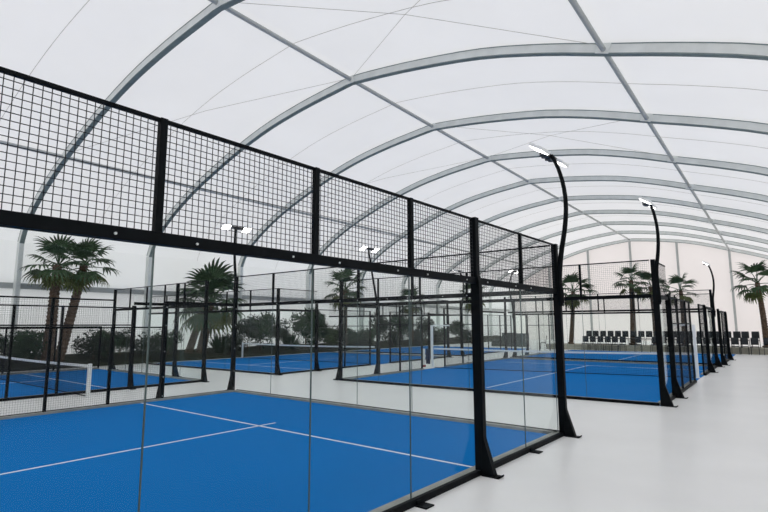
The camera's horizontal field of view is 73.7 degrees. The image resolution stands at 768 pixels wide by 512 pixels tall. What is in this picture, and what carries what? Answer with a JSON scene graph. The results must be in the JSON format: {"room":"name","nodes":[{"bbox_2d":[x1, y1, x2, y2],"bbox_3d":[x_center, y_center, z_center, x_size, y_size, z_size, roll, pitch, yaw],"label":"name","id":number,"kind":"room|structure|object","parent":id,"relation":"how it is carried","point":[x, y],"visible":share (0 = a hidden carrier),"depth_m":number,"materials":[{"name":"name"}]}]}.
{"room":"sports hall","nodes":[
{"label":"sports hall","id":0,"kind":"room"},
{"bbox_2d":[0,240,509,353],"bbox_3d":[-6.146,4.399,40.635,0.001,6.144,78.958,-6,-10,37],"label":"wall","id":1,"kind":"structure","parent":0,"point":[132,267],"depth_m":30.93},
{"bbox_2d":[0,282,508,310],"bbox_3d":[-2.912,4.113,45.162,0.262,0.280,67.358,-6,-10,37],"label":"beam","id":2,"kind":"structure","parent":1,"relation":"attached to","point":[2,284],"depth_m":29.84,"materials":[{"name":"grey metal"}]},
{"bbox_2d":[0,0,767,291],"bbox_3d":[6.773,-3.150,31.749,32.472,6.449,78.960,-6,-10,37],"label":"ceiling","id":3,"kind":"structure","parent":0,"point":[106,40],"depth_m":22.34,"materials":[{"name":"fabric"}]},
{"bbox_2d":[0,2,87,119],"bbox_3d":[-6.843,-5.484,13.952,32.411,6.429,0.015,-6,-10,37],"label":"cable","id":4,"kind":"object","parent":3,"relation":"attached to","point":[87,2],"visible":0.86,"depth_m":17.93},
{"bbox_2d":[92,0,446,239],"bbox_3d":[-3.191,-4.852,18.727,32.411,6.429,0.015,-6,-10,37],"label":"cable","id":5,"kind":"object","parent":3,"relation":"attached to","point":[444,0],"visible":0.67,"depth_m":19.08,"materials":[{"name":"metal"}]},
{"bbox_2d":[197,82,766,259],"bbox_3d":[0.780,-4.165,23.916,32.411,6.429,0.015,-6,-10,37],"label":"cable","id":6,"kind":"object","parent":3,"relation":"attached to","point":[527,82],"visible":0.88,"depth_m":21.74,"materials":[{"name":"metal"}]},
{"bbox_2d":[276,131,767,265],"bbox_3d":[4.750,-3.478,29.105,32.411,6.429,0.015,-6,-10,37],"label":"cable","id":7,"kind":"object","parent":3,"relation":"attached to","point":[562,131],"visible":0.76,"depth_m":25.75,"materials":[{"name":"metal"}]},
{"bbox_2d":[357,163,764,244],"bbox_3d":[8.721,-2.790,34.294,32.411,6.429,0.015,-6,-10,37],"label":"cable","id":8,"kind":"object","parent":3,"relation":"attached to","point":[583,163],"visible":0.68,"depth_m":31.32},
{"bbox_2d":[421,186,764,239],"bbox_3d":[12.692,-2.103,39.483,32.411,6.429,0.015,-6,-10,37],"label":"cable","id":9,"kind":"object","parent":3,"relation":"attached to","point":[578,186],"visible":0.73,"depth_m":37.23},
{"bbox_2d":[0,339,767,511],"bbox_3d":[8.415,5.751,27.477,135.000,0.120,155.000,-6,-10,39],"label":"floor","id":10,"kind":"structure","parent":0,"point":[709,452],"depth_m":9.29,"materials":[{"name":"grey concrete"}]},
{"bbox_2d":[0,356,91,397],"bbox_3d":[-12.242,3.945,17.571,10.130,0.930,0.182,-6,-10,38],"label":"net","id":11,"kind":"object","parent":10,"relation":"on","point":[89,372],"visible":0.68,"depth_m":15.85,"materials":[{"name":"fabric"}]},
{"bbox_2d":[0,326,101,374],"bbox_3d":[-17.324,3.611,18.896,0.185,1.970,13.010,-6,-10,39],"label":"fence","id":12,"kind":"object","parent":10,"relation":"on","point":[6,330],"visible":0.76,"depth_m":22.46,"materials":[{"name":"black metal"}]},
{"bbox_2d":[0,369,189,397],"bbox_3d":[-13.962,4.207,16.072,8.700,0.014,12.950,-6,-10,39],"label":"carpet","id":13,"kind":"object","parent":10,"relation":"on","point":[139,377],"visible":0.58,"depth_m":18.33,"materials":[{"name":"blue carpet"}]},
{"bbox_2d":[0,280,208,400],"bbox_3d":[-10.460,2.035,13.574,0.470,3.640,12.985,-6,-10,39],"label":"fence","id":14,"kind":"object","parent":10,"relation":"on","point":[130,382],"visible":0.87,"depth_m":15.49,"materials":[{"name":"black metal"}]},
{"bbox_2d":[0,276,238,419],"bbox_3d":[-10.953,1.366,8.127,0.470,3.517,20.116,-6,-10,39],"label":"fence","id":15,"kind":"object","parent":10,"relation":"on","point":[231,385],"visible":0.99,"depth_m":12.72,"materials":[{"name":"black metal"}]},
{"bbox_2d":[221,222,251,275],"bbox_3d":[-4.707,0.412,16.187,0.300,2.843,1.035,-6,-10,39],"label":"floodlight pole","id":16,"kind":"object","parent":15,"relation":"attached to","point":[223,226],"visible":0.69,"depth_m":16.22,"materials":[{"name":"black metal"}]},
{"bbox_2d":[8,0,244,341],"bbox_3d":[-5.172,-2.156,15.726,32.520,12.494,0.402,-6,-10,37],"label":"arch","id":17,"kind":"object","parent":10,"relation":"on","point":[211,10],"visible":0.76,"depth_m":20.25,"materials":[{"name":"grey metal"}]},
{"bbox_2d":[0,140,539,268],"bbox_3d":[1.014,-1.780,43.065,0.170,0.170,67.559,-6,-10,37],"label":"beam","id":18,"kind":"structure","parent":17,"relation":"attached to","point":[1,141],"depth_m":28.89,"materials":[{"name":"grey metal"}]},
{"bbox_2d":[208,0,629,239],"bbox_3d":[9.985,-5.545,36.699,0.170,0.170,67.559,-6,-10,37],"label":"beam","id":19,"kind":"structure","parent":17,"relation":"attached to","point":[230,10],"depth_m":22.52,"materials":[{"name":"grey metal"}]},
{"bbox_2d":[246,3,595,44],"bbox_3d":[0.660,-7.335,16.108,12.043,2.085,0.015,-1,-8,4],"label":"cable","id":20,"kind":"object","parent":17,"relation":"attached to","point":[246,3],"visible":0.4,"depth_m":16.08,"materials":[{"name":"metal"}]},
{"bbox_2d":[568,0,729,249],"bbox_3d":[18.030,-4.257,30.373,0.170,0.170,67.559,-6,-10,37],"label":"beam","id":21,"kind":"structure","parent":17,"relation":"attached to","point":[574,3],"depth_m":17.83,"materials":[{"name":"grey metal"}]},
{"bbox_2d":[112,281,204,380],"bbox_3d":[-9.401,3.038,21.055,7.530,3.640,0.470,-6,-10,39],"label":"fence","id":22,"kind":"object","parent":10,"relation":"on","point":[175,374],"visible":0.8,"depth_m":20.13,"materials":[{"name":"black metal"}]},
{"bbox_2d":[145,288,276,374],"bbox_3d":[-8.418,3.503,24.068,10.055,3.517,0.186,-6,-10,37],"label":"fence","id":23,"kind":"object","parent":10,"relation":"on","point":[250,291],"visible":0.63,"depth_m":23.20,"materials":[{"name":"black metal"}]},
{"bbox_2d":[0,335,501,371],"bbox_3d":[-4.568,7.122,40.106,2.578,0.597,68.001,-6,-10,37],"label":"planting bed","id":24,"kind":"object","parent":10,"relation":"on","point":[184,356],"visible":0.28,"depth_m":31.09,"materials":[{"name":"soil"}]},
{"bbox_2d":[0,329,38,360],"bbox_3d":[-17.262,4.253,23.770,2.077,1.798,1.796,3,-8,-22],"label":"shrub","id":25,"kind":"object","parent":24,"relation":"on","point":[20,340],"visible":0.45,"depth_m":23.50,"materials":[{"name":"green plant"}]},
{"bbox_2d":[14,329,47,359],"bbox_3d":[-16.636,4.306,24.154,1.496,1.789,1.758,2,-8,-13],"label":"shrub","id":26,"kind":"object","parent":24,"relation":"on","point":[39,340],"visible":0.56,"depth_m":24.05,"materials":[{"name":"green plant"}]},
{"bbox_2d":[19,234,93,361],"bbox_3d":[-16.002,2.099,24.941,3.210,6.407,3.251,0,-8,-5],"label":"fan palm","id":27,"kind":"object","parent":24,"relation":"on","point":[60,245],"visible":0.87,"depth_m":24.71,"materials":[{"name":"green plant"}]},
{"bbox_2d":[43,236,119,361],"bbox_3d":[-15.247,2.225,25.934,3.332,6.498,3.248,0,-8,-2],"label":"fan palm","id":28,"kind":"object","parent":24,"relation":"on","point":[82,280],"visible":0.8,"depth_m":25.55,"materials":[{"name":"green plant"}]},
{"bbox_2d":[71,329,116,360],"bbox_3d":[-14.879,4.584,26.305,2.151,1.810,2.084,4,-9,-27],"label":"shrub","id":29,"kind":"object","parent":24,"relation":"on","point":[92,330],"visible":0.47,"depth_m":26.00,"materials":[{"name":"green plant"}]},
{"bbox_2d":[88,328,126,357],"bbox_3d":[-14.366,4.623,26.626,2.048,1.810,1.742,-1,-8,6],"label":"shrub","id":30,"kind":"object","parent":24,"relation":"on","point":[103,331],"visible":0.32,"depth_m":26.47,"materials":[{"name":"green plant"}]},
{"bbox_2d":[114,328,135,355],"bbox_3d":[-14.082,4.721,27.542,1.387,1.785,1.319,-1,-8,8],"label":"shrub","id":31,"kind":"object","parent":24,"relation":"on","point":[126,339],"visible":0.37,"depth_m":27.39,"materials":[{"name":"green plant"}]},
{"bbox_2d":[134,332,160,356],"bbox_3d":[-13.226,4.960,28.532,1.967,1.628,1.905,2,-8,-18],"label":"shrub","id":32,"kind":"object","parent":24,"relation":"on","point":[153,339],"visible":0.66,"depth_m":28.23,"materials":[{"name":"green plant"}]},
{"bbox_2d":[152,328,183,353],"bbox_3d":[-12.661,5.029,29.582,1.656,1.781,1.946,-4,-9,26],"label":"shrub","id":33,"kind":"object","parent":24,"relation":"on","point":[169,339],"visible":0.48,"depth_m":29.55,"materials":[{"name":"green plant"}]},
{"bbox_2d":[182,288,225,352],"bbox_3d":[-11.118,3.971,31.421,2.649,4.526,2.706,-6,-10,39],"label":"fan palm","id":34,"kind":"object","parent":24,"relation":"in","point":[191,343],"visible":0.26,"depth_m":30.84,"materials":[{"name":"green plant"}]},
{"bbox_2d":[173,257,246,352],"bbox_3d":[-10.719,3.196,31.822,4.752,6.133,5.003,4,-9,-29],"label":"fan palm","id":35,"kind":"object","parent":24,"relation":"on","point":[218,278],"visible":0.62,"depth_m":31.10,"materials":[{"name":"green plant"}]},
{"bbox_2d":[208,333,230,352],"bbox_3d":[-10.380,5.460,32.166,2.647,1.626,2.988,-4,-9,27],"label":"shrub","id":36,"kind":"object","parent":24,"relation":"on","point":[217,344],"visible":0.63,"depth_m":31.76,"materials":[{"name":"green plant"}]},
{"bbox_2d":[220,331,247,350],"bbox_3d":[-9.789,5.580,33.183,2.045,1.621,2.111,4,-9,-27],"label":"shrub","id":37,"kind":"object","parent":24,"relation":"on","point":[239,341],"visible":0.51,"depth_m":33.17,"materials":[{"name":"green plant"}]},
{"bbox_2d":[237,314,265,350],"bbox_3d":[-8.916,5.167,34.076,1.803,2.679,1.896,7,-10,-41],"label":"shrub","id":38,"kind":"object","parent":24,"relation":"on","point":[248,333],"visible":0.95,"depth_m":33.81,"materials":[{"name":"green plant"}]},
{"bbox_2d":[247,311,275,349],"bbox_3d":[-8.361,5.155,34.965,1.875,2.948,2.270,-5,-9,32],"label":"shrub","id":39,"kind":"object","parent":24,"relation":"on","point":[265,319],"visible":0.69,"depth_m":34.80,"materials":[{"name":"green plant"}]},
{"bbox_2d":[266,318,291,344],"bbox_3d":[-7.393,5.574,36.151,1.867,2.397,1.775,-3,-8,17],"label":"shrub","id":40,"kind":"object","parent":24,"relation":"on","point":[283,331],"visible":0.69,"depth_m":35.89,"materials":[{"name":"green plant"}]},
{"bbox_2d":[279,329,306,348],"bbox_3d":[-6.863,6.053,36.997,2.802,1.734,3.164,-6,-9,36],"label":"shrub","id":41,"kind":"object","parent":24,"relation":"on","point":[293,336],"visible":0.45,"depth_m":36.64,"materials":[{"name":"green plant"}]},
{"bbox_2d":[289,307,321,347],"bbox_3d":[-5.773,5.392,38.274,2.572,3.377,2.124,4,-9,-30],"label":"shrub","id":42,"kind":"object","parent":24,"relation":"on","point":[302,326],"visible":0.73,"depth_m":37.89,"materials":[{"name":"green plant"}]},
{"bbox_2d":[306,312,329,344],"bbox_3d":[-5.150,5.693,39.242,1.954,3.009,2.366,4,-9,-30],"label":"shrub","id":43,"kind":"object","parent":24,"relation":"on","point":[320,329],"visible":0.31,"depth_m":38.91,"materials":[{"name":"green plant"}]},
{"bbox_2d":[320,327,337,345],"bbox_3d":[-4.346,6.413,40.121,1.690,1.821,2.147,4,-9,-30],"label":"shrub","id":44,"kind":"object","parent":24,"relation":"on","point":[328,337],"visible":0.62,"depth_m":39.69,"materials":[{"name":"green plant"}]},
{"bbox_2d":[325,325,347,345],"bbox_3d":[-3.798,6.404,40.769,2.345,2.023,2.271,-6,-9,35],"label":"shrub","id":45,"kind":"object","parent":24,"relation":"on","point":[337,328],"visible":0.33,"depth_m":40.32,"materials":[{"name":"green plant"}]},
{"bbox_2d":[322,269,367,345],"bbox_3d":[-3.265,4.030,41.929,3.916,7.021,4.353,-6,-10,39],"label":"fan palm","id":46,"kind":"object","parent":24,"relation":"on","point":[339,277],"visible":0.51,"depth_m":41.77,"materials":[{"name":"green plant"}]},
{"bbox_2d":[346,327,363,344],"bbox_3d":[-2.673,6.681,42.007,2.053,1.765,1.747,-5,-9,32],"label":"shrub","id":47,"kind":"object","parent":24,"relation":"on","point":[350,333],"visible":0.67,"depth_m":41.83,"materials":[{"name":"green plant"}]},
{"bbox_2d":[354,331,368,344],"bbox_3d":[-1.992,6.959,43.236,1.940,1.513,1.879,-7,-10,42],"label":"shrub","id":48,"kind":"object","parent":24,"relation":"on","point":[361,334],"visible":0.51,"depth_m":42.88,"materials":[{"name":"green plant"}]},
{"bbox_2d":[358,327,375,343],"bbox_3d":[-1.456,6.973,44.178,1.728,1.757,2.030,-4,-9,29],"label":"shrub","id":49,"kind":"object","parent":24,"relation":"on","point":[372,329],"visible":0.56,"depth_m":44.15,"materials":[{"name":"green plant"}]},
{"bbox_2d":[371,312,391,337],"bbox_3d":[-0.371,6.457,45.221,2.113,3.076,2.009,2,-8,-12],"label":"shrub","id":50,"kind":"object","parent":24,"relation":"on","point":[382,321],"visible":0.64,"depth_m":44.88,"materials":[{"name":"green plant"}]},
{"bbox_2d":[381,329,403,343],"bbox_3d":[0.763,7.336,46.639,2.008,1.678,1.945,5,-9,-33],"label":"shrub","id":51,"kind":"object","parent":24,"relation":"on","point":[395,334],"visible":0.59,"depth_m":46.35,"materials":[{"name":"green plant"}]},
{"bbox_2d":[391,314,413,342],"bbox_3d":[1.590,6.806,48.067,2.611,3.126,2.156,-1,-8,9],"label":"shrub","id":52,"kind":"object","parent":24,"relation":"on","point":[403,329],"visible":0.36,"depth_m":47.69,"materials":[{"name":"green plant"}]},
{"bbox_2d":[395,286,426,342],"bbox_3d":[2.732,5.670,49.526,3.338,5.785,3.157,-4,-8,24],"label":"fan palm","id":53,"kind":"object","parent":24,"relation":"on","point":[406,291],"visible":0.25,"depth_m":49.11,"materials":[{"name":"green plant"}]},
{"bbox_2d":[415,317,436,341],"bbox_3d":[4.069,7.332,51.289,2.140,2.926,2.035,-5,-9,32],"label":"shrub","id":54,"kind":"object","parent":24,"relation":"on","point":[425,320],"visible":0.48,"depth_m":51.16,"materials":[{"name":"green plant"}]},
{"bbox_2d":[426,328,443,340],"bbox_3d":[5.252,8.144,52.722,1.914,1.673,1.854,-1,-8,10],"label":"shrub","id":55,"kind":"object","parent":24,"relation":"on","point":[436,335],"visible":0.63,"depth_m":52.50,"materials":[{"name":"green plant"}]},
{"bbox_2d":[449,320,465,339],"bbox_3d":[7.913,8.144,56.000,2.156,2.514,1.781,-5,-9,33],"label":"shrub","id":56,"kind":"object","parent":24,"relation":"on","point":[456,328],"visible":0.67,"depth_m":55.68,"materials":[{"name":"green plant"}]},
{"bbox_2d":[0,392,546,511],"bbox_3d":[-6.946,2.665,4.739,10.000,0.014,20.000,-6,-10,39],"label":"padel court surface","id":57,"kind":"object","parent":10,"relation":"on","point":[231,451],"visible":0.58,"depth_m":7.85,"materials":[{"name":"blue carpet"}]},
{"bbox_2d":[0,66,581,511],"bbox_3d":[-3.030,0.478,1.716,0.470,3.527,20.326,-6,-10,39],"label":"fence","id":58,"kind":"object","parent":10,"relation":"on","point":[485,465],"visible":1,"depth_m":4.74,"materials":[{"name":"black metal"}]},
{"bbox_2d":[529,142,568,305],"bbox_3d":[3.304,-0.567,9.774,0.447,3.033,1.380,-6,-10,39],"label":"floodlight pole","id":59,"kind":"object","parent":58,"relation":"attached to","point":[544,153],"visible":1,"depth_m":9.65,"materials":[{"name":"black metal"}]},
{"bbox_2d":[159,352,425,372],"bbox_3d":[-4.258,5.955,29.261,10.581,0.014,14.114,-6,-10,39],"label":"carpet","id":60,"kind":"object","parent":10,"relation":"on","point":[248,363],"visible":0.64,"depth_m":27.50,"materials":[{"name":"blue carpet"}]},
{"bbox_2d":[241,342,374,363],"bbox_3d":[-4.643,5.436,28.894,10.058,0.950,0.180,-5,-9,34],"label":"net","id":61,"kind":"object","parent":60,"relation":"on","point":[243,343],"visible":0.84,"depth_m":28.95,"materials":[{"name":"fabric"}]},
{"bbox_2d":[275,288,451,374],"bbox_3d":[-0.128,3.793,26.387,0.471,3.517,13.950,-6,-10,37],"label":"fence","id":62,"kind":"object","parent":10,"relation":"on","point":[316,363],"visible":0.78,"depth_m":24.13,"materials":[{"name":"black metal"}]},
{"bbox_2d":[329,300,446,356],"bbox_3d":[-0.107,4.940,34.921,10.054,3.517,0.186,-6,-10,37],"label":"fence","id":63,"kind":"object","parent":10,"relation":"on","point":[423,307],"visible":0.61,"depth_m":34.74,"materials":[{"name":"black metal"}]},
{"bbox_2d":[234,245,558,433],"bbox_3d":[-0.671,1.948,12.657,9.884,3.517,0.192,-6,-10,39],"label":"fence","id":64,"kind":"object","parent":10,"relation":"on","point":[357,299],"visible":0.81,"depth_m":12.02,"materials":[{"name":"black metal"}]},
{"bbox_2d":[343,304,460,355],"bbox_3d":[0.909,5.111,36.216,10.105,3.517,0.186,-6,-10,37],"label":"fence","id":65,"kind":"object","parent":10,"relation":"on","point":[437,312],"visible":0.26,"depth_m":35.48,"materials":[{"name":"black metal"}]},
{"bbox_2d":[333,281,508,379],"bbox_3d":[2.759,3.499,24.724,0.471,3.640,14.750,-6,-10,37],"label":"fence","id":66,"kind":"object","parent":10,"relation":"on","point":[339,375],"visible":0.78,"depth_m":21.80,"materials":[{"name":"black metal"}]},
{"bbox_2d":[359,245,379,314],"bbox_3d":[-0.487,1.032,21.140,0.603,2.913,1.104,-6,-10,37],"label":"floodlight pole","id":67,"kind":"object","parent":66,"relation":"attached to","point":[363,246],"visible":0.61,"depth_m":21.11,"materials":[{"name":"black metal"}]},
{"bbox_2d":[423,349,429,366],"bbox_3d":[2.026,4.870,24.470,0.400,0.860,0.160,-6,-10,37],"label":"post","id":68,"kind":"object","parent":10,"relation":"on","point":[427,350],"visible":0.88,"depth_m":24.40,"materials":[{"name":"metal"}]},
{"bbox_2d":[430,325,449,367],"bbox_3d":[2.582,4.192,23.691,1.050,1.993,0.200,-6,-10,37],"label":"post","id":69,"kind":"object","parent":10,"relation":"on","point":[431,326],"visible":0.91,"depth_m":23.89,"materials":[{"name":"metal"}]},
{"bbox_2d":[358,346,524,354],"bbox_3d":[4.525,7.469,40.699,10.574,0.014,12.316,-6,-10,39],"label":"carpet","id":70,"kind":"object","parent":10,"relation":"on","point":[417,349],"visible":0.32,"depth_m":40.11,"materials":[{"name":"blue carpet"}]},
{"bbox_2d":[141,42,767,339],"bbox_3d":[-1.202,-1.469,20.915,32.520,12.494,0.402,-6,-10,37],"label":"arch","id":71,"kind":"object","parent":10,"relation":"on","point":[756,51],"visible":0.81,"depth_m":17.49,"materials":[{"name":"grey metal"}]},
{"bbox_2d":[76,79,345,150],"bbox_3d":[-7.849,-6.096,22.455,13.048,2.805,0.014,-1,-8,7],"label":"cable","id":72,"kind":"object","parent":71,"relation":"attached to","point":[344,79],"visible":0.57,"depth_m":22.38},
{"bbox_2d":[460,283,485,343],"bbox_3d":[9.420,5.967,54.242,3.980,6.596,3.975,-6,-10,39],"label":"fan palm","id":73,"kind":"object","parent":10,"relation":"on","point":[469,285],"visible":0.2,"depth_m":54.00,"materials":[{"name":"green plant"}]},
{"bbox_2d":[459,303,511,355],"bbox_3d":[7.453,5.093,36.212,0.470,3.517,8.105,-6,-10,37],"label":"fence","id":74,"kind":"object","parent":10,"relation":"on","point":[464,314],"visible":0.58,"depth_m":36.74,"materials":[{"name":"black metal"}]},
{"bbox_2d":[340,260,659,405],"bbox_3d":[2.629,2.317,15.930,10.355,3.640,0.185,-6,-9,35],"label":"fence","id":75,"kind":"object","parent":10,"relation":"on","point":[646,295],"visible":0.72,"depth_m":15.00,"materials":[{"name":"black metal"}]},
{"bbox_2d":[237,109,767,346],"bbox_3d":[2.769,-0.782,26.104,32.520,12.494,0.402,-6,-10,37],"label":"arch","id":76,"kind":"object","parent":10,"relation":"on","point":[706,122],"visible":0.84,"depth_m":23.48,"materials":[{"name":"grey metal"}]},
{"bbox_2d":[502,333,513,346],"bbox_3d":[11.600,7.731,47.406,1.090,1.250,0.940,-6,-10,37],"label":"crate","id":77,"kind":"object","parent":10,"relation":"on","point":[509,335],"visible":0.39,"depth_m":46.94,"materials":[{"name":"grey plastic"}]},
{"bbox_2d":[516,333,528,346],"bbox_3d":[12.556,7.657,46.684,1.090,1.200,0.940,-6,-10,37],"label":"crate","id":78,"kind":"object","parent":10,"relation":"on","point":[518,335],"visible":0.58,"depth_m":46.28,"materials":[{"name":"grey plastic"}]},
{"bbox_2d":[358,359,707,405],"bbox_3d":[7.044,4.867,21.391,10.824,0.014,15.120,-6,-10,39],"label":"padel court surface","id":79,"kind":"object","parent":10,"relation":"on","point":[629,386],"visible":0.79,"depth_m":18.78,"materials":[{"name":"blue carpet"}]},
{"bbox_2d":[434,348,695,377],"bbox_3d":[6.984,4.422,21.559,10.483,0.915,0.018,-4,-9,28],"label":"net","id":80,"kind":"object","parent":79,"relation":"on","point":[442,349],"visible":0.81,"depth_m":21.45,"materials":[{"name":"fabric"}]},
{"bbox_2d":[512,302,554,355],"bbox_3d":[10.432,4.910,34.907,0.470,3.517,8.105,-6,-10,37],"label":"fence","id":81,"kind":"object","parent":10,"relation":"on","point":[526,316],"visible":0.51,"depth_m":33.54,"materials":[{"name":"black metal"}]},
{"bbox_2d":[305,149,767,343],"bbox_3d":[6.739,-0.095,31.293,32.520,12.494,0.402,-6,-10,37],"label":"arch","id":82,"kind":"object","parent":10,"relation":"on","point":[759,170],"visible":0.76,"depth_m":29.03,"materials":[{"name":"grey metal"}]},
{"bbox_2d":[548,268,552,339],"bbox_3d":[22.235,6.184,68.287,0.220,9.824,0.280,-6,-10,37],"label":"column","id":83,"kind":"structure","parent":10,"relation":"on","point":[549,273],"depth_m":67.99,"materials":[{"name":"grey metal"}]},
{"bbox_2d":[359,176,767,330],"bbox_3d":[10.710,0.592,36.483,32.520,12.494,0.402,-6,-10,37],"label":"arch","id":84,"kind":"object","parent":10,"relation":"on","point":[716,190],"visible":0.73,"depth_m":34.75,"materials":[{"name":"grey metal"}]},
{"bbox_2d":[562,272,597,343],"bbox_3d":[16.001,4.274,42.642,3.674,6.066,3.522,-1,-8,8],"label":"fan palm","id":85,"kind":"object","parent":10,"relation":"on","point":[573,277],"visible":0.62,"depth_m":42.36,"materials":[{"name":"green plant"}]},
{"bbox_2d":[401,195,767,339],"bbox_3d":[14.681,1.279,41.672,32.520,12.494,0.402,-6,-10,37],"label":"arch","id":86,"kind":"object","parent":10,"relation":"on","point":[586,197],"visible":0.73,"depth_m":40.04,"materials":[{"name":"grey metal"}]},
{"bbox_2d":[586,250,592,335],"bbox_3d":[26.296,4.963,65.341,0.220,11.440,0.280,-6,-10,37],"label":"column","id":87,"kind":"structure","parent":10,"relation":"on","point":[587,251],"depth_m":65.39,"materials":[{"name":"grey metal"}]},
{"bbox_2d":[436,210,767,331],"bbox_3d":[18.651,1.966,46.861,32.520,12.494,0.402,-6,-10,37],"label":"arch","id":88,"kind":"object","parent":10,"relation":"on","point":[647,212],"visible":0.73,"depth_m":45.62,"materials":[{"name":"grey metal"}]},
{"bbox_2d":[507,290,709,365],"bbox_3d":[11.531,3.840,27.428,10.354,3.640,0.187,-6,-10,37],"label":"fence","id":89,"kind":"object","parent":10,"relation":"on","point":[669,293],"visible":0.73,"depth_m":27.37,"materials":[{"name":"black metal"}]},
{"bbox_2d":[465,221,767,328],"bbox_3d":[22.622,2.653,52.050,32.520,12.494,0.402,-6,-10,37],"label":"arch","id":90,"kind":"object","parent":10,"relation":"on","point":[723,233],"visible":0.66,"depth_m":50.64,"materials":[{"name":"grey metal"}]},
{"bbox_2d":[515,294,718,364],"bbox_3d":[12.357,4.050,28.547,10.504,3.517,0.187,-6,-10,37],"label":"fence","id":91,"kind":"object","parent":10,"relation":"on","point":[542,302],"visible":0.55,"depth_m":28.49,"materials":[{"name":"black metal"}]},
{"bbox_2d":[489,231,767,335],"bbox_3d":[26.592,3.341,57.239,32.520,12.494,0.402,-6,-10,37],"label":"arch","id":92,"kind":"object","parent":10,"relation":"on","point":[613,232],"visible":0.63,"depth_m":56.60,"materials":[{"name":"grey metal"}]},
{"bbox_2d":[524,350,735,362],"bbox_3d":[15.625,6.348,32.575,10.938,0.014,11.180,-6,-10,39],"label":"carpet","id":93,"kind":"object","parent":10,"relation":"on","point":[594,356],"visible":0.4,"depth_m":31.86,"materials":[{"name":"blue carpet"}]},
{"bbox_2d":[613,263,650,344],"bbox_3d":[19.448,3.695,39.947,2.846,6.452,3.460,-6,-10,39],"label":"fan palm","id":94,"kind":"object","parent":10,"relation":"on","point":[629,283],"visible":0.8,"depth_m":39.74,"materials":[{"name":"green plant"}]},
{"bbox_2d":[628,241,636,331],"bbox_3d":[30.295,4.206,62.382,0.220,12.130,0.280,-6,-10,37],"label":"column","id":95,"kind":"structure","parent":10,"relation":"on","point":[629,242],"depth_m":62.84,"materials":[{"name":"grey metal"}]},
{"bbox_2d":[509,238,767,332],"bbox_3d":[30.563,4.028,62.429,32.520,12.494,0.402,-6,-10,37],"label":"arch","id":96,"kind":"object","parent":10,"relation":"on","point":[631,239],"visible":0.7,"depth_m":61.93,"materials":[{"name":"grey metal"}]},
{"bbox_2d":[633,271,669,343],"bbox_3d":[20.944,4.044,39.997,3.018,5.739,2.829,-6,-10,39],"label":"fan palm","id":97,"kind":"object","parent":10,"relation":"on","point":[649,276],"visible":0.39,"depth_m":39.78,"materials":[{"name":"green plant"}]},
{"bbox_2d":[546,343,767,354],"bbox_3d":[21.081,6.893,38.173,17.300,0.400,2.600,-6,-10,37],"label":"plinth","id":98,"kind":"object","parent":10,"relation":"on","point":[578,346],"visible":0.46,"depth_m":38.11,"materials":[{"name":"beige concrete"}]},
{"bbox_2d":[675,242,680,288],"bbox_3d":[34.311,4.109,59.322,0.220,11.486,0.280,-6,-10,37],"label":"column","id":99,"kind":"structure","parent":10,"relation":"on","point":[676,243],"depth_m":59.68,"materials":[{"name":"grey metal"}]},
{"bbox_2d":[660,273,698,343],"bbox_3d":[22.139,3.927,38.423,2.783,5.562,2.616,-6,-10,39],"label":"fan palm","id":100,"kind":"object","parent":10,"relation":"on","point":[676,279],"visible":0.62,"depth_m":38.22,"materials":[{"name":"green plant"}]},
{"bbox_2d":[665,324,700,378],"bbox_3d":[11.325,3.595,19.423,1.050,1.993,0.200,-6,-10,37],"label":"post","id":101,"kind":"object","parent":10,"relation":"on","point":[693,326],"visible":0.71,"depth_m":19.14,"materials":[{"name":"metal"}]},
{"bbox_2d":[650,259,724,407],"bbox_3d":[11.340,2.647,18.556,0.471,3.640,14.700,-6,-10,37],"label":"fence","id":102,"kind":"object","parent":10,"relation":"on","point":[666,399],"visible":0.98,"depth_m":15.32,"materials":[{"name":"black metal"}]},
{"bbox_2d":[639,197,661,304],"bbox_3d":[6.892,-0.127,13.116,0.349,2.733,0.897,-6,-10,37],"label":"floodlight pole","id":103,"kind":"object","parent":102,"relation":"attached to","point":[645,202],"visible":1,"depth_m":13.02,"materials":[{"name":"black metal"}]},
{"bbox_2d":[702,261,715,316],"bbox_3d":[15.663,1.580,24.600,0.413,2.663,0.828,-6,-10,37],"label":"floodlight pole","id":104,"kind":"object","parent":102,"relation":"attached to","point":[703,262],"visible":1,"depth_m":24.48,"materials":[{"name":"black metal"}]},
{"bbox_2d":[716,309,733,365],"bbox_3d":[18.017,4.215,27.008,0.470,2.750,4.650,-6,-10,37],"label":"fence","id":105,"kind":"object","parent":10,"relation":"on","point":[722,322],"visible":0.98,"depth_m":27.07,"materials":[{"name":"black metal"}]},
{"bbox_2d":[728,251,738,338],"bbox_3d":[38.337,4.403,56.203,0.220,10.050,0.280,-6,-10,37],"label":"column","id":106,"kind":"structure","parent":10,"relation":"on","point":[729,252],"depth_m":56.14,"materials":[{"name":"grey metal"}]},
{"bbox_2d":[740,338,749,353],"bbox_3d":[23.875,5.966,33.919,0.462,1.095,0.571,-6,-10,37],"label":"chair","id":107,"kind":"object","parent":10,"relation":"on","point":[743,341],"visible":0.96,"depth_m":34.10,"materials":[{"name":"black plastic"}]},
{"bbox_2d":[729,260,767,347],"bbox_3d":[25.791,3.236,35.164,3.403,6.028,3.245,-6,-10,39],"label":"fan palm","id":108,"kind":"object","parent":10,"relation":"on","point":[757,292],"visible":0.98,"depth_m":34.92,"materials":[{"name":"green plant"}]},
{"bbox_2d":[750,338,759,354],"bbox_3d":[24.321,5.920,33.583,0.462,1.095,0.571,-6,-10,37],"label":"chair","id":109,"kind":"object","parent":10,"relation":"on","point":[754,341],"visible":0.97,"depth_m":33.77,"materials":[{"name":"black plastic"}]},
{"bbox_2d":[512,238,767,342],"bbox_3d":[30.640,4.007,62.524,32.472,12.560,0.001,-6,-10,37],"label":"wall","id":110,"kind":"structure","parent":0,"point":[691,256],"depth_m":61.26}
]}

